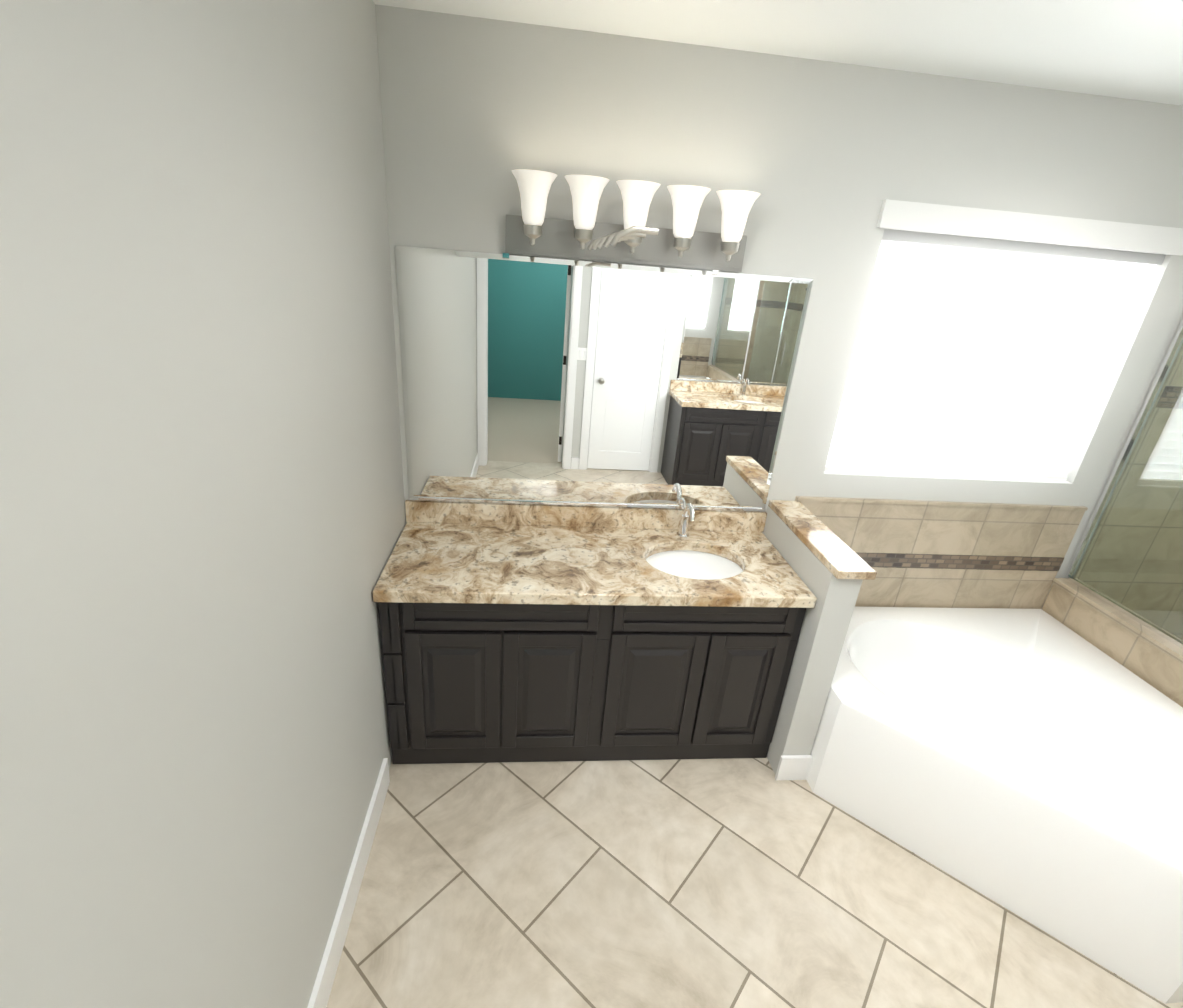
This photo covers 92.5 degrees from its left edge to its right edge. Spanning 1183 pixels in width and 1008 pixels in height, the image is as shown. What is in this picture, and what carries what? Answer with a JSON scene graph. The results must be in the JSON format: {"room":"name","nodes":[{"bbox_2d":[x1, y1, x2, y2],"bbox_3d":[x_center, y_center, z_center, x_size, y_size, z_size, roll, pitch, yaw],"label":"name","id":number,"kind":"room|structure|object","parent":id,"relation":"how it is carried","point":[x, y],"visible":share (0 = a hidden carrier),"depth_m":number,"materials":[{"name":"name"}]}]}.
{"room":"bathroom","nodes":[
{"label":"bathroom","id":0,"kind":"room"},
{"bbox_2d":[0,0,405,1007],"bbox_3d":[-0.722,0.327,0.765,0.150,2.740,3.480,2,23,-6],"label":"wall","id":1,"kind":"structure","parent":0,"point":[202,512],"depth_m":0.92,"materials":[{"name":"grey paint"}]},
{"bbox_2d":[307,758,389,1007],"bbox_3d":[-0.714,1.620,1.067,0.016,0.130,2.710,2,23,-6],"label":"baseboard","id":2,"kind":"structure","parent":1,"relation":"attached to","point":[323,985],"depth_m":1.80,"materials":[{"name":"white wood"}]},
{"bbox_2d":[326,757,1182,1007],"bbox_3d":[1.477,1.676,1.643,4.800,0.100,3.630,2,23,-6],"label":"floor","id":3,"kind":"structure","parent":0,"point":[719,883],"depth_m":1.96,"materials":[{"name":"tile"}]},
{"bbox_2d":[378,604,805,763],"bbox_3d":[-0.014,0.648,2.566,1.662,0.850,0.561,2,23,-6],"label":"bathroom vanity","id":4,"kind":"object","parent":3,"relation":"on","point":[510,632],"depth_m":2.30,"materials":[{"name":"black wood"}]},
{"bbox_2d":[373,524,816,607],"bbox_3d":[0.021,0.241,2.375,1.662,0.048,0.596,2,23,-6],"label":"countertop","id":5,"kind":"structure","parent":4,"relation":"on","point":[523,565],"depth_m":2.24,"materials":[{"name":"beige stone"}]},
{"bbox_2d":[677,500,696,539],"bbox_3d":[0.430,0.073,2.555,0.060,0.180,0.181,2,23,-6],"label":"faucet","id":6,"kind":"object","parent":5,"relation":"on","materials":[{"name":"silver metal"}]},
{"bbox_2d":[641,544,748,579],"bbox_3d":[0.432,0.343,2.454,0.482,0.173,0.375,2,23,-6],"label":"sink","id":7,"kind":"object","parent":5,"relation":"in","point":[719,563],"depth_m":2.57,"materials":[{"name":"white ceramic"}]},
{"bbox_2d":[807,606,1182,1003],"bbox_3d":[1.732,0.968,2.329,1.504,0.704,1.517,2,23,-6],"label":"tub","id":8,"kind":"object","parent":3,"relation":"on","point":[1026,764],"visible":0.96,"depth_m":2.26,"materials":[{"name":"white ceramic"}]},
{"bbox_2d":[1042,578,1182,706],"bbox_3d":[2.549,1.002,2.433,0.136,0.680,1.509,2,23,-6],"label":"wall","id":9,"kind":"structure","parent":3,"relation":"on","point":[1150,657],"depth_m":2.65,"materials":[{"name":"tile"}]},
{"bbox_2d":[372,0,1182,105],"bbox_3d":[1.685,-0.931,0.536,4.800,0.100,3.630,2,23,-6],"label":"ceiling","id":10,"kind":"structure","parent":0,"point":[1129,49],"depth_m":1.76,"materials":[{"name":"white paint"}]},
{"bbox_2d":[375,4,1182,608],"bbox_3d":[1.427,-0.315,2.680,4.800,2.740,0.150,2,23,-6],"label":"wall","id":11,"kind":"structure","parent":0,"point":[823,158],"depth_m":2.11,"materials":[{"name":"grey paint"}]},
{"bbox_2d":[405,500,766,531],"bbox_3d":[0.001,0.058,2.608,1.662,0.098,0.021,2,23,-6],"label":"backsplash","id":12,"kind":"structure","parent":11,"relation":"attached to","point":[417,511],"depth_m":2.59,"materials":[{"name":"beige stone"}]},
{"bbox_2d":[395,245,812,511],"bbox_3d":[0.045,-0.465,2.392,1.640,1.030,0.010,2,23,-6],"label":"vanity mirror","id":13,"kind":"object","parent":11,"relation":"attached to","point":[539,380],"visible":1,"depth_m":2.37,"materials":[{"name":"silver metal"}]},
{"bbox_2d":[505,169,760,271],"bbox_3d":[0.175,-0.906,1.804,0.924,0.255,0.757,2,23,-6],"label":"sconce","id":14,"kind":"object","parent":11,"relation":"attached to","point":[532,230],"visible":1,"depth_m":2.01,"materials":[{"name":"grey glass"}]},
{"bbox_2d":[795,496,1087,608],"bbox_3d":[1.682,0.489,2.959,1.520,1.085,0.019,2,23,-6],"label":"wall tiles","id":15,"kind":"structure","parent":11,"relation":"attached to","point":[932,554],"depth_m":2.86,"materials":[{"name":"tile"}]},
{"bbox_2d":[824,471,1072,483],"bbox_3d":[1.721,-0.139,2.752,1.290,0.004,0.090,2,23,-6],"label":"window sill","id":16,"kind":"structure","parent":11,"relation":"attached to","point":[946,477],"depth_m":2.72,"materials":[{"name":"white"}]},
{"bbox_2d":[825,199,1182,480],"bbox_3d":[1.764,-0.651,2.515,1.360,1.128,0.097,2,23,-6],"label":"window blinds","id":17,"kind":"object","parent":11,"relation":"attached to","point":[989,342],"visible":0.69,"depth_m":2.50,"materials":[{"name":"white fabric"}]},
{"bbox_2d":[1074,344,1182,639],"bbox_3d":[2.661,0.324,2.230,0.012,2.100,1.394,2,23,-6],"label":"glass panel","id":18,"kind":"structure","parent":11,"relation":"attached to","point":[1144,561],"depth_m":2.62,"materials":[{"name":"glass"}]},
{"bbox_2d":[763,506,862,780],"bbox_3d":[0.889,0.613,2.588,0.140,1.030,0.656,2,23,-6],"label":"wall","id":19,"kind":"structure","parent":0,"point":[824,628],"depth_m":2.32,"materials":[{"name":"grey paint"}]},
{"bbox_2d":[768,500,876,579],"bbox_3d":[0.940,0.129,2.374,0.150,0.032,0.675,2,23,-6],"label":"countertop","id":20,"kind":"structure","parent":19,"relation":"on","point":[834,553],"depth_m":2.28,"materials":[{"name":"stone"}]},
{"bbox_3d":[3.247,0.640,1.596,1.059,2.100,0.140,2,23,-6],"label":"wall","id":21,"kind":"structure","parent":0,"visible":0},
{"bbox_2d":[1064,320,1182,648],"bbox_3d":[3.082,0.347,2.211,0.989,1.950,1.493,2,23,-6],"label":"shower enclosure","id":22,"kind":"object","parent":21,"relation":"on","point":[1145,409],"visible":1,"depth_m":2.63,"materials":[{"name":"clear glass"}]}
]}

